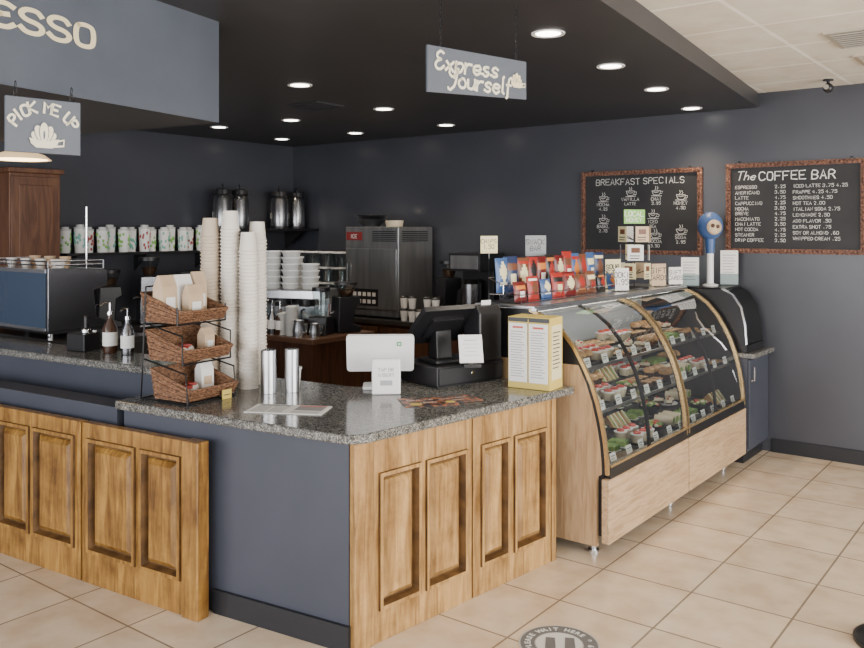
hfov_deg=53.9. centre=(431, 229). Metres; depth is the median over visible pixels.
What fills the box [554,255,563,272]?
snack packet
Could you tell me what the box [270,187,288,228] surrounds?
airpot
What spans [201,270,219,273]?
paper cup
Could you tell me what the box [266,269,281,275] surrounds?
plastic tub
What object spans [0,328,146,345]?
countertop
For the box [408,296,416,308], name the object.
cup
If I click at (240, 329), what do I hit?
paper cup
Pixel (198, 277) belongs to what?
kraft bag
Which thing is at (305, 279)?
plastic tub
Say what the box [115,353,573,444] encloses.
countertop
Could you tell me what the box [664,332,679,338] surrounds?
pack
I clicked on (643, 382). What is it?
brownie
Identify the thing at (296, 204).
airpot
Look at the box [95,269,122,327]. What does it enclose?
coffee grinder
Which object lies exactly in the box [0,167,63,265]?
tall cabinet
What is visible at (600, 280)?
snack packet
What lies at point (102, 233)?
tumbler
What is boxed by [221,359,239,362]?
paper cup
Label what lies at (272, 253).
plastic tub
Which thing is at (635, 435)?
cup
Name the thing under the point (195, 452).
post
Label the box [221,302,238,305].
paper cup
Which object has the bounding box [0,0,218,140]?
sign panel
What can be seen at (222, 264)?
paper cup
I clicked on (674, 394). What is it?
roll
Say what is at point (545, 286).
snack packet
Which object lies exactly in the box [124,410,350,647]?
counter
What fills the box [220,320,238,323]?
paper cup
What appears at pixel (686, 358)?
cup
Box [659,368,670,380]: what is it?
muffin
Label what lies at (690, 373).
serving tray
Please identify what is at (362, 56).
ceiling
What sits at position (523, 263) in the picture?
snack packet
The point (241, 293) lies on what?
paper cup
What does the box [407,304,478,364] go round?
monitor
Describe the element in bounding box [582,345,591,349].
cup
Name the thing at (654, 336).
croissant
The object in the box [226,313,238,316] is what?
paper cup
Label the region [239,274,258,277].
paper cup
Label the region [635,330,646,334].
brownie
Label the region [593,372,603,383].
muffin
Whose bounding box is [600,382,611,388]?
cup
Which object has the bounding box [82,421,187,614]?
wainscot panel
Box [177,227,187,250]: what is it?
tumbler
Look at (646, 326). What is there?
muffin
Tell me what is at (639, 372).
serving tray
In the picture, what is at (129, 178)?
wall
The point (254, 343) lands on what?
paper cup
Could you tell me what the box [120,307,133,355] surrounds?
syrup bottle
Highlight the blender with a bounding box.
[307,287,334,335]
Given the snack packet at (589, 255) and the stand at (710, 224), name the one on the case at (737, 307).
the stand at (710, 224)
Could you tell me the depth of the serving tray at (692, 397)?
6.26 m
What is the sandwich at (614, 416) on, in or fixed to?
on the serving tray at (635, 422)
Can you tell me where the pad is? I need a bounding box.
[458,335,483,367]
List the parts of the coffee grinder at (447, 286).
lid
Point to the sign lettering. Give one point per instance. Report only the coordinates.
(21, 11)
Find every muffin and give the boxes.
[579,351,586,358]
[581,349,592,361]
[590,374,597,384]
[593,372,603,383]
[630,322,640,330]
[637,321,644,329]
[643,323,652,332]
[643,367,655,378]
[650,365,660,376]
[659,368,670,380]
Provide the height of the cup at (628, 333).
0.070 m
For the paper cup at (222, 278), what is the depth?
4.41 m
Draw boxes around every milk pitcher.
[292,320,306,336]
[309,323,322,337]
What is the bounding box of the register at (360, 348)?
[346,334,413,389]
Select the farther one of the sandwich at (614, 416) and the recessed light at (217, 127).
the recessed light at (217, 127)
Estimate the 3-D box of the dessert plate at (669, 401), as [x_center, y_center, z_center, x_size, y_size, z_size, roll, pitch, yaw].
[1.657,1.214,6.050,0.180,0.058,0.180,0,0,-8]
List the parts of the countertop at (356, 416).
cash drawer, drawer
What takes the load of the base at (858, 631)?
on the floor
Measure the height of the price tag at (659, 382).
0.050 m
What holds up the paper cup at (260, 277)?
on the paper cup
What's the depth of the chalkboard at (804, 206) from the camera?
6.40 m
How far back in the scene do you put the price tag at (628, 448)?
4.67 m
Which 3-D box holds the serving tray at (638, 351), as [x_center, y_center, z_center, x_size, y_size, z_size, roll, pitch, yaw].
[1.095,0.735,5.115,0.220,0.016,0.260,0,0,37]
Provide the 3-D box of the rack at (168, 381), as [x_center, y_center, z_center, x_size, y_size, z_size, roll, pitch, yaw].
[-1.187,0.544,4.165,0.353,0.549,0.319,0,0,31]
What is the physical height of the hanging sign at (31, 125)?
0.240 m
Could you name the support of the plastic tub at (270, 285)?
on the coffee brewer
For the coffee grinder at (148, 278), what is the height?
0.600 m
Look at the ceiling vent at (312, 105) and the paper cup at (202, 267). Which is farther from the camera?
the ceiling vent at (312, 105)
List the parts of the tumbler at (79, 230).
lid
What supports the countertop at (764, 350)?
on the base cabinet at (754, 371)
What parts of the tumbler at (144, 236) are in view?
lid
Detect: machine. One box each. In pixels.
[0,207,106,338]
[346,227,431,319]
[449,252,503,304]
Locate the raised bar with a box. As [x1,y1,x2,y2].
[0,355,153,426]
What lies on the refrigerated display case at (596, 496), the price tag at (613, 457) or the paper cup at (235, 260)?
the price tag at (613, 457)
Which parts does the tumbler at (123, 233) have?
lid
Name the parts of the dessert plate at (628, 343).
plate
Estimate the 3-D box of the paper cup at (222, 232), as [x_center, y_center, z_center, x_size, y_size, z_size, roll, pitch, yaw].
[-1.057,-0.029,4.451,0.103,0.105,0.103,0,0,37]
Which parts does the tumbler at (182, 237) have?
lid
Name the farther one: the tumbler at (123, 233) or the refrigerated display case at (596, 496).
the tumbler at (123, 233)
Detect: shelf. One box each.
[60,250,220,269]
[194,228,318,248]
[588,331,718,370]
[602,362,729,413]
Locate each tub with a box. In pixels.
[266,250,280,256]
[266,257,281,262]
[266,263,280,269]
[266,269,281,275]
[266,275,280,281]
[266,282,280,288]
[281,251,301,256]
[281,257,301,263]
[281,263,300,269]
[281,269,300,275]
[281,276,300,282]
[281,282,300,288]
[301,263,319,269]
[301,270,319,276]
[301,276,319,282]
[301,282,319,289]
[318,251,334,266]
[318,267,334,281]
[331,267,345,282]
[385,220,403,226]
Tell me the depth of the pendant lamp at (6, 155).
5.20 m
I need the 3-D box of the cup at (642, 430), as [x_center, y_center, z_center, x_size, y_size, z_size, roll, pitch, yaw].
[1.241,1.202,5.005,0.078,0.070,0.076,0,0,40]
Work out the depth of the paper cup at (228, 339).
4.41 m
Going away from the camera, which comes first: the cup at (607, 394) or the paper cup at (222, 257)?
the paper cup at (222, 257)
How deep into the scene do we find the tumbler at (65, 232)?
7.41 m
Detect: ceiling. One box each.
[137,0,758,146]
[636,0,863,92]
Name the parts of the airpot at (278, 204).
pump lid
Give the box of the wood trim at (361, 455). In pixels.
[350,442,373,647]
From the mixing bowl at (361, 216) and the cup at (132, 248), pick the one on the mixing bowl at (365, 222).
the mixing bowl at (361, 216)
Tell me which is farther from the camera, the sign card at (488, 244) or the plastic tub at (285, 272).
the plastic tub at (285, 272)
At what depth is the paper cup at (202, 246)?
4.43 m
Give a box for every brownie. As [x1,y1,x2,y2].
[630,332,637,336]
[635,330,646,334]
[638,375,648,379]
[640,380,652,386]
[645,378,657,385]
[650,377,662,383]
[677,331,689,335]
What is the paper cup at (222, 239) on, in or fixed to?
on the paper cup at (222, 243)
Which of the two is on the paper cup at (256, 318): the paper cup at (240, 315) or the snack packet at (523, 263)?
the paper cup at (240, 315)
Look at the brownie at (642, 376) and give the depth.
5.34 m
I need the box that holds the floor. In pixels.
[0,450,863,647]
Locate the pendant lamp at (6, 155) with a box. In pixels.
[0,151,51,161]
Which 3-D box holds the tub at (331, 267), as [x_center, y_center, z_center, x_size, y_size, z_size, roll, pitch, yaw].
[-0.936,0.457,8.636,0.176,0.155,0.173,0,0,37]
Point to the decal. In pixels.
(549, 636)
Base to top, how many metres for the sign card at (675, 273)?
0.138 m
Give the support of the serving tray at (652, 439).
on the refrigerated display case at (596, 496)
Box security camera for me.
[823,79,833,92]
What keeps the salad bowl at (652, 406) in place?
on the refrigerated display case at (596, 496)
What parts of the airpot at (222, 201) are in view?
pump lid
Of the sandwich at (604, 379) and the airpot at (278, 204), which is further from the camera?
the airpot at (278, 204)
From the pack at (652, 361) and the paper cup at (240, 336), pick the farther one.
the pack at (652, 361)
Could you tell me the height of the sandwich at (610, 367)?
0.075 m
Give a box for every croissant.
[636,335,653,342]
[646,334,657,341]
[657,352,667,358]
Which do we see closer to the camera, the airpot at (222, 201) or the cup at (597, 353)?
the cup at (597, 353)
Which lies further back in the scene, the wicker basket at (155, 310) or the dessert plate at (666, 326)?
the dessert plate at (666, 326)
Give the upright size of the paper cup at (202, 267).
0.105 m
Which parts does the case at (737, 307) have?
panel, curved glass, panel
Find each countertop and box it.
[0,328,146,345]
[0,337,175,374]
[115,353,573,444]
[117,319,167,332]
[167,321,373,344]
[354,316,415,326]
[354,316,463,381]
[738,346,773,358]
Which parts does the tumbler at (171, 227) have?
lid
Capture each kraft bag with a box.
[153,275,176,307]
[173,274,192,310]
[182,284,203,310]
[190,271,206,308]
[195,360,213,388]
[197,326,214,348]
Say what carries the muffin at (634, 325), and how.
on the serving tray
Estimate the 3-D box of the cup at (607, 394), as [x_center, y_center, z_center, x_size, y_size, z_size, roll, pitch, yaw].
[0.984,0.921,4.758,0.078,0.070,0.076,0,0,44]
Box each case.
[475,283,745,552]
[687,284,762,352]
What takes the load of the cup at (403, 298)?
on the cup at (404, 311)
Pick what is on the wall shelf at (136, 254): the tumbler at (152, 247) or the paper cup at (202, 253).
the tumbler at (152, 247)
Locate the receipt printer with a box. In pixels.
[464,300,500,361]
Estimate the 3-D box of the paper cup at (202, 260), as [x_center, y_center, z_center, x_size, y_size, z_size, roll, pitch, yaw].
[-1.167,0.119,4.474,0.103,0.105,0.103,0,0,37]
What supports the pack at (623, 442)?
on the serving tray at (623, 452)
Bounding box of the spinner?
[618,209,650,288]
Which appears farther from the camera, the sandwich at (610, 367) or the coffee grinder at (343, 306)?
the coffee grinder at (343, 306)
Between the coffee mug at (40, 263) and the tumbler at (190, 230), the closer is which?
the coffee mug at (40, 263)
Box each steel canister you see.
[260,348,276,393]
[285,347,298,392]
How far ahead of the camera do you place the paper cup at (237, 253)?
4.41 m
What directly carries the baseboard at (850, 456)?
attached to the wall at (511, 184)
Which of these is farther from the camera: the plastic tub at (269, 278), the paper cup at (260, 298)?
the plastic tub at (269, 278)
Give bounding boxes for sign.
[4,80,79,155]
[372,358,400,394]
[426,0,525,99]
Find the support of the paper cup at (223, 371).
on the paper cup at (236, 374)
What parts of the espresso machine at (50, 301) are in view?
panel, leg, cup rail, panel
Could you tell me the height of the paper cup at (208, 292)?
0.105 m
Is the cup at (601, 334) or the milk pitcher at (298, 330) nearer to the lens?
the cup at (601, 334)
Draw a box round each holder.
[508,314,561,390]
[681,257,699,286]
[720,250,738,285]
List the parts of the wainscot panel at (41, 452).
raised panel, raised panel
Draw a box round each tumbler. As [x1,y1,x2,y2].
[60,227,71,252]
[73,225,84,252]
[87,227,93,252]
[96,227,108,252]
[106,225,115,251]
[117,227,129,251]
[128,227,136,251]
[138,225,150,251]
[149,227,155,250]
[158,227,169,250]
[166,225,174,250]
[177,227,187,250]
[186,227,193,249]
[196,225,201,249]
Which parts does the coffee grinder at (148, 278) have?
lid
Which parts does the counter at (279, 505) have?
skirting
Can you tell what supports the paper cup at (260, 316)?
on the paper cup at (260, 319)
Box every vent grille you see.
[372,231,395,241]
[402,231,427,241]
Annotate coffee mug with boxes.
[3,257,17,265]
[20,258,31,266]
[29,255,40,266]
[35,259,46,267]
[44,256,55,266]
[50,259,61,267]
[54,260,65,267]
[59,256,70,267]
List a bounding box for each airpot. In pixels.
[212,184,231,227]
[231,185,248,228]
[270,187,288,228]
[288,188,304,228]
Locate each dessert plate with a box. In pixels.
[576,340,585,346]
[618,338,645,349]
[628,360,649,369]
[653,396,677,405]
[661,321,672,329]
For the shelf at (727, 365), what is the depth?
5.20 m
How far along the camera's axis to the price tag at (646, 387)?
5.00 m
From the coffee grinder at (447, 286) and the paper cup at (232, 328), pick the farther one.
the coffee grinder at (447, 286)
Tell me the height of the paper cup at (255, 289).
0.105 m
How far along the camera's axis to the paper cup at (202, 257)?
4.43 m
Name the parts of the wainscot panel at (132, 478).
raised panel, raised panel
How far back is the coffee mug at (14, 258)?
6.03 m
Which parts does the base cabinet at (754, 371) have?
door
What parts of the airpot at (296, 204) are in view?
pump lid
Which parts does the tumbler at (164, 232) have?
lid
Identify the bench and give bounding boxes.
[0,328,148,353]
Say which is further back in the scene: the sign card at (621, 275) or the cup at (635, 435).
the sign card at (621, 275)
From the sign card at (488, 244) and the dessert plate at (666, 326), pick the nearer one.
the sign card at (488, 244)
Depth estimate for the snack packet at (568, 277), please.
5.30 m
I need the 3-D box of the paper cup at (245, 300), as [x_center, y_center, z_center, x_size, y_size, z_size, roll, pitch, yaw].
[-0.951,0.323,4.411,0.103,0.105,0.103,0,0,37]
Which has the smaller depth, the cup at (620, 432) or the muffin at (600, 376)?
the cup at (620, 432)
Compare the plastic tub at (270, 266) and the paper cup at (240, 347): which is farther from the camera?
the plastic tub at (270, 266)
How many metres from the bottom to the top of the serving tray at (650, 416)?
0.016 m
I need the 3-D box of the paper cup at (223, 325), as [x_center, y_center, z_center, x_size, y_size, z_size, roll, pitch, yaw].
[-1.058,0.452,4.453,0.103,0.105,0.103,0,0,37]
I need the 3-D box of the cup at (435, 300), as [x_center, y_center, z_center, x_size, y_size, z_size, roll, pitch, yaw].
[0.036,0.671,7.719,0.084,0.118,0.084,0,0,37]
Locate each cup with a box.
[108,229,115,251]
[129,231,135,251]
[169,229,174,250]
[200,218,219,237]
[200,238,219,241]
[200,242,219,244]
[200,242,219,248]
[200,249,219,251]
[200,252,219,255]
[200,256,219,258]
[200,259,219,262]
[200,263,219,266]
[200,266,219,269]
[200,323,219,326]
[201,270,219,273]
[204,273,219,276]
[205,277,219,283]
[206,273,219,280]
[207,284,219,287]
[207,284,219,290]
[207,291,219,294]
[207,294,219,297]
[220,211,239,230]
[220,231,239,234]
[220,235,239,237]
[220,238,239,241]
[220,242,238,248]
[220,242,239,244]
[220,249,238,251]
[220,252,238,255]
[220,252,238,259]
[220,259,238,262]
[220,263,238,266]
[220,266,239,269]
[220,270,238,273]
[220,274,239,276]
[220,277,238,280]
[220,281,238,284]
[220,284,238,287]
[220,288,238,291]
[220,291,238,294]
[220,295,238,298]
[220,298,238,301]
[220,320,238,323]
[220,323,238,326]
[220,327,238,330]
[220,330,239,334]
[220,334,238,337]
[220,355,239,359]
[220,362,238,369]
[220,362,239,366]
[220,369,238,373]
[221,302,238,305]
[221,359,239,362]
[221,370,238,376]
[223,316,239,319]
[223,334,238,341]
[225,352,238,355]
[226,309,238,312]
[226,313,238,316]
[227,306,239,309]
[238,232,257,252]
[238,256,257,262]
[238,263,258,266]
[238,270,258,273]
[238,281,258,284]
[238,285,258,288]
[238,288,258,291]
[238,295,258,298]
[238,299,257,306]
[238,299,258,302]
[238,310,258,317]
[238,317,258,324]
[238,324,258,327]
[238,328,258,331]
[238,335,258,338]
[238,339,257,342]
[238,343,258,349]
[238,349,258,353]
[238,353,257,356]
[238,367,258,371]
[238,371,257,378]
[238,385,258,389]
[239,236,258,255]
[239,256,258,259]
[239,263,258,270]
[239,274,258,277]
[239,278,258,281]
[239,292,258,295]
[239,303,258,309]
[239,310,258,313]
[239,317,258,320]
[239,328,258,335]
[239,338,258,345]
[239,353,258,360]
[239,360,258,363]
[239,363,258,367]
[239,367,258,374]
[239,374,258,382]
[239,381,258,385]
[249,222,266,240]
[257,241,266,244]
[257,245,266,251]
[258,255,266,258]
[258,262,266,265]
[258,269,266,272]
[258,276,266,279]
[258,280,266,286]
[258,290,266,293]
[258,297,266,300]
[258,304,266,307]
[258,311,266,317]
[258,318,266,321]
[258,325,266,328]
[258,332,266,335]
[258,339,266,345]
[299,366,301,386]
[400,295,408,307]
[400,308,407,320]
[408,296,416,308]
[408,309,415,321]
[415,309,421,317]
[423,297,431,306]
[431,297,440,306]
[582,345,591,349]
[588,343,598,347]
[591,348,601,359]
[595,330,606,339]
[595,384,604,396]
[598,346,607,358]
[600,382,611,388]
[601,388,614,400]
[603,345,613,357]
[604,329,610,339]
[609,331,620,340]
[610,386,620,399]
[612,363,620,372]
[614,428,626,438]
[616,384,626,396]
[617,330,625,340]
[618,365,629,375]
[620,426,632,438]
[622,329,630,339]
[626,364,632,374]
[626,423,638,431]
[630,431,643,442]
[636,428,646,440]
[642,426,654,437]
[677,358,686,362]
[682,356,690,363]
[689,359,700,368]
[697,358,704,368]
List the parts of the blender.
lid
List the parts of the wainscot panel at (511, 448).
raised panel, raised panel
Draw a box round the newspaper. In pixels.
[244,404,331,414]
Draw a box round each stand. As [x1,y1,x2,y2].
[67,316,99,351]
[697,212,722,285]
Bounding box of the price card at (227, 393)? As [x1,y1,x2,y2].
[222,388,231,399]
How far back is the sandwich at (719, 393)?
6.17 m
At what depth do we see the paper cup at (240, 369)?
4.37 m
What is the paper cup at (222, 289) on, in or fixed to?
on the paper cup at (236, 292)
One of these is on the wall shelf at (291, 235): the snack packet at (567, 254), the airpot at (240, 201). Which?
the airpot at (240, 201)
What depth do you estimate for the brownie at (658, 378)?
5.29 m
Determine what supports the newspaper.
on the countertop at (356, 416)
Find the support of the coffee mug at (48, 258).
on the espresso machine at (50, 301)
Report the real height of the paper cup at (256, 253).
0.105 m
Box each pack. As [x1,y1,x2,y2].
[179,343,193,349]
[183,384,196,389]
[184,381,198,388]
[608,437,628,448]
[608,442,620,452]
[624,412,638,419]
[627,408,643,416]
[641,358,658,364]
[649,356,665,363]
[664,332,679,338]
[679,407,698,414]
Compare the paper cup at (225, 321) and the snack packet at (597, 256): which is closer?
the paper cup at (225, 321)
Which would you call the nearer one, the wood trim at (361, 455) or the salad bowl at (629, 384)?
the wood trim at (361, 455)
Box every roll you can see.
[654,414,674,425]
[658,412,678,423]
[662,410,680,419]
[665,391,678,399]
[667,363,686,372]
[673,388,690,397]
[678,362,690,371]
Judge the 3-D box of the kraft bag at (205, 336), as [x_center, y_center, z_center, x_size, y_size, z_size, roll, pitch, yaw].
[-1.125,0.548,4.234,0.058,0.129,0.067,0,0,29]
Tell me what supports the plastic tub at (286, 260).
on the plastic tub
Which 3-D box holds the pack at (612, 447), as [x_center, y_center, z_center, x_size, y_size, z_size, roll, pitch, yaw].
[0.994,1.219,4.770,0.110,0.035,0.090,0,0,41]
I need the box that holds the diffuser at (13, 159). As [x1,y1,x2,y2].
[0,157,47,161]
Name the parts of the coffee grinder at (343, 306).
lid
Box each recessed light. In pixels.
[210,126,227,128]
[282,119,299,121]
[287,83,312,87]
[347,132,363,134]
[374,107,393,110]
[437,124,454,126]
[531,29,564,37]
[596,63,624,69]
[644,87,668,91]
[681,107,701,110]
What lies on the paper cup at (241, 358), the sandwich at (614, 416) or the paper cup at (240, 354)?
the paper cup at (240, 354)
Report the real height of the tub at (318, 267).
0.155 m
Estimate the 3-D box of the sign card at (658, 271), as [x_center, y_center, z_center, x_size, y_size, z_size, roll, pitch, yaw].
[1.640,0.330,6.164,0.167,0.170,0.040,0,0,-18]
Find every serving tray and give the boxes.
[574,339,618,346]
[591,360,599,365]
[592,337,635,341]
[596,354,616,362]
[600,394,631,404]
[602,376,627,384]
[604,401,612,407]
[607,439,638,456]
[608,420,638,429]
[608,435,660,445]
[613,402,638,410]
[614,348,639,356]
[616,370,643,377]
[624,410,654,421]
[632,340,670,346]
[633,396,653,402]
[642,381,669,389]
[651,418,691,428]
[660,394,699,401]
[671,408,707,419]
[675,336,688,342]
[686,369,700,376]
[698,396,731,407]
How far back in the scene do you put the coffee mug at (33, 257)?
5.97 m
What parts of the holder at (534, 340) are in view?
frame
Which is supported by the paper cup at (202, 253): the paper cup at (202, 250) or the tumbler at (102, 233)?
the paper cup at (202, 250)
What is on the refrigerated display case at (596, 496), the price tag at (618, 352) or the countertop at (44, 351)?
the price tag at (618, 352)
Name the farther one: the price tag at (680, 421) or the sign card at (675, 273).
the sign card at (675, 273)
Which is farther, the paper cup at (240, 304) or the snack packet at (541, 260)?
the snack packet at (541, 260)
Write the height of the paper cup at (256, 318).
0.105 m
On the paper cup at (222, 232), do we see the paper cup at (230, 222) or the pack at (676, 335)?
the paper cup at (230, 222)
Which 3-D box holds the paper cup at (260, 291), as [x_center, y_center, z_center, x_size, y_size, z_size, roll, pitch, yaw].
[-0.934,0.285,4.548,0.103,0.105,0.103,0,0,37]
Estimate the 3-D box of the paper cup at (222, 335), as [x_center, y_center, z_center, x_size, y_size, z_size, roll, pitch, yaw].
[-1.058,0.507,4.452,0.103,0.105,0.103,0,0,37]
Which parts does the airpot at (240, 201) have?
pump lid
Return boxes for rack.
[140,285,238,405]
[489,273,623,303]
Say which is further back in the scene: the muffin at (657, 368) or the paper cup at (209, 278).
the muffin at (657, 368)
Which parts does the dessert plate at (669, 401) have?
plate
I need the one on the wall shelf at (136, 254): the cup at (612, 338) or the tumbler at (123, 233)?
the tumbler at (123, 233)
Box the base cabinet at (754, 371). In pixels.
[734,354,767,462]
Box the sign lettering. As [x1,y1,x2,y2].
[0,0,95,48]
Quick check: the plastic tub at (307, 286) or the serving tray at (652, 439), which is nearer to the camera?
the serving tray at (652, 439)
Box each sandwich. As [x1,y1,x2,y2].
[592,369,607,381]
[600,368,610,380]
[603,366,614,379]
[604,415,618,427]
[607,365,618,378]
[611,413,622,426]
[615,411,626,425]
[619,410,630,423]
[703,393,717,404]
[715,389,725,400]
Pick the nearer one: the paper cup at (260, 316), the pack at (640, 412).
the paper cup at (260, 316)
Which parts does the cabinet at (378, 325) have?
door, door, door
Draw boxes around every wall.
[0,130,292,320]
[293,83,863,450]
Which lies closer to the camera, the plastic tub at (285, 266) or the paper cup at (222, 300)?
the paper cup at (222, 300)
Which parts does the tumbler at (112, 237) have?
lid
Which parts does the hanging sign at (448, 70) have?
hanging chain, hanging chain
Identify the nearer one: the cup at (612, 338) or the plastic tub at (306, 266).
the cup at (612, 338)
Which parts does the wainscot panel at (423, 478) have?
raised panel, raised panel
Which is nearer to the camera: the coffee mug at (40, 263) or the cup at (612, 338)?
the cup at (612, 338)
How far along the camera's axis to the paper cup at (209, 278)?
4.43 m
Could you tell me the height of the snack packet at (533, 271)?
0.201 m
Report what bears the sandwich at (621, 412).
on the serving tray at (635, 422)
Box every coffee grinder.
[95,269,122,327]
[133,257,159,323]
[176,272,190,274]
[329,281,360,332]
[436,260,460,305]
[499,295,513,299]
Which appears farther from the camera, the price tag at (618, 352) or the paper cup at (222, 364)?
the price tag at (618, 352)
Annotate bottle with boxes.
[99,301,117,353]
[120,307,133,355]
[267,300,275,333]
[273,300,281,334]
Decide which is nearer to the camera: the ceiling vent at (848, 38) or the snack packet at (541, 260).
the ceiling vent at (848, 38)
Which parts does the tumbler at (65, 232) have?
lid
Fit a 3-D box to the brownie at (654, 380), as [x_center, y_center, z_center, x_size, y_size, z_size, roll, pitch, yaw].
[1.352,0.939,5.235,0.070,0.036,0.060,0,0,33]
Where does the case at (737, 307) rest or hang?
on the countertop at (764, 350)
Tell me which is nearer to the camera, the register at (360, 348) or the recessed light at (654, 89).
the register at (360, 348)
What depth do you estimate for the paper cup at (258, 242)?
4.51 m
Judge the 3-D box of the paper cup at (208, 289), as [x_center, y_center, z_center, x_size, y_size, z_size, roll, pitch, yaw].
[-1.167,0.267,4.473,0.103,0.105,0.103,0,0,37]
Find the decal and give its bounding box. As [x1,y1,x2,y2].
[519,625,599,647]
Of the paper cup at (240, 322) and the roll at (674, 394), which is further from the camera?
the roll at (674, 394)
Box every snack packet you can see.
[494,258,508,292]
[503,256,518,291]
[512,281,526,301]
[517,258,528,289]
[526,257,537,281]
[526,276,538,299]
[537,256,546,288]
[539,279,551,298]
[545,254,554,283]
[550,272,564,296]
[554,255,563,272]
[561,251,571,271]
[562,271,576,294]
[571,253,579,274]
[574,274,586,293]
[579,253,586,273]
[585,252,594,273]
[585,270,596,292]
[593,252,603,279]
[596,273,605,290]
[606,273,614,289]
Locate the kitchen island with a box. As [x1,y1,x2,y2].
[167,321,373,386]
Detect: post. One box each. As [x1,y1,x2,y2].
[182,438,208,621]
[551,399,555,560]
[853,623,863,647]
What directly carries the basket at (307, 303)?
on the coffee brewer
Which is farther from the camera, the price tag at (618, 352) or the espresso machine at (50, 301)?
the espresso machine at (50, 301)
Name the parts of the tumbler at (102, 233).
lid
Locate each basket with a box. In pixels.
[140,291,227,323]
[145,324,233,362]
[150,360,238,402]
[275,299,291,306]
[299,299,315,307]
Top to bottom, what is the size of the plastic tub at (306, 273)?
0.051 m
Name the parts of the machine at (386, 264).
door handle, display panel, control panel, door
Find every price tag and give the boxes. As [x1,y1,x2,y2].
[583,357,591,367]
[600,400,605,409]
[601,353,608,362]
[609,451,616,462]
[615,349,622,358]
[615,394,621,404]
[625,444,632,454]
[630,388,636,398]
[631,346,636,354]
[637,438,643,448]
[643,384,649,393]
[645,342,650,350]
[652,431,658,441]
[657,379,662,388]
[666,425,672,434]
[669,335,674,343]
[670,375,674,383]
[678,420,681,428]
[680,333,684,341]
[681,371,686,379]
[690,414,695,422]
[692,367,697,375]
[700,409,705,417]
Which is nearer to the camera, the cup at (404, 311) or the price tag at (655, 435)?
the price tag at (655, 435)
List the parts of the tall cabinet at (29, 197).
door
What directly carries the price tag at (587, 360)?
on the refrigerated display case at (596, 496)
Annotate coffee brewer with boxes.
[239,287,337,330]
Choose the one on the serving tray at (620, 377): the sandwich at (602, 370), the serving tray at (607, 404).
the sandwich at (602, 370)
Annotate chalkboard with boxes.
[581,165,702,255]
[726,156,863,254]
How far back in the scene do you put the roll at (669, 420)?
5.37 m
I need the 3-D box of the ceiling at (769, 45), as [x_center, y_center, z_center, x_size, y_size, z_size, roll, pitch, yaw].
[1.819,-1.100,0.984,6.300,0.080,9.770,0,0,37]
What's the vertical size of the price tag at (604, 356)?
0.050 m
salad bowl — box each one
[612,379,637,392]
[637,401,661,412]
[639,419,666,432]
[687,399,711,410]
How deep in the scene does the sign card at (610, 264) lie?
5.94 m
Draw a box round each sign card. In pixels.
[480,236,497,300]
[525,235,545,256]
[604,259,620,287]
[610,268,632,291]
[650,264,667,286]
[668,267,682,285]
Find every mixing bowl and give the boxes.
[357,215,387,218]
[357,219,385,226]
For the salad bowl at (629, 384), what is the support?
on the refrigerated display case at (596, 496)
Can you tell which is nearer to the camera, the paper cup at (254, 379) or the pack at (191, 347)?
the pack at (191, 347)
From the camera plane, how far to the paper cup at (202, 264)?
4.43 m
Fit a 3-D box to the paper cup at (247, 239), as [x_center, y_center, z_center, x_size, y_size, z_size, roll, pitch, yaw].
[-0.953,0.064,4.410,0.103,0.105,0.103,0,0,37]
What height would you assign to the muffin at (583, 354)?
0.076 m
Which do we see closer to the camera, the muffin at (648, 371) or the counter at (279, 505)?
the counter at (279, 505)
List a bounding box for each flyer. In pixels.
[398,397,459,406]
[430,394,482,403]
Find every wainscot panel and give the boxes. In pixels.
[0,405,87,579]
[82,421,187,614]
[374,419,471,644]
[472,400,550,597]
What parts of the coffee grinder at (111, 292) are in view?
lid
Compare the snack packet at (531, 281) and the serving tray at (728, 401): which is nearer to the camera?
the snack packet at (531, 281)
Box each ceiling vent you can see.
[286,101,344,110]
[822,27,863,48]
[852,54,863,65]
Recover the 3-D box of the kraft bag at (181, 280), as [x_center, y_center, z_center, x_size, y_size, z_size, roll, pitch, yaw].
[-1.235,0.326,4.194,0.072,0.215,0.096,0,0,34]
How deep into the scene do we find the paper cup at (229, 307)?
4.41 m
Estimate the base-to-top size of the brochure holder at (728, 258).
0.270 m
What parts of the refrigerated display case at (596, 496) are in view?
panel, panel, glass frame, curved glass, leg, panel, glass frame, glass frame, curved glass, shelf rail, glass frame, panel, glass frame, panel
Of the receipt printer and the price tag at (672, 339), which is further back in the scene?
the price tag at (672, 339)
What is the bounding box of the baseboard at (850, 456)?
[772,438,863,465]
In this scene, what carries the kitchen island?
on the floor
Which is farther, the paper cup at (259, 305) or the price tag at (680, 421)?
the price tag at (680, 421)
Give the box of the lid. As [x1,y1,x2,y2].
[286,305,297,307]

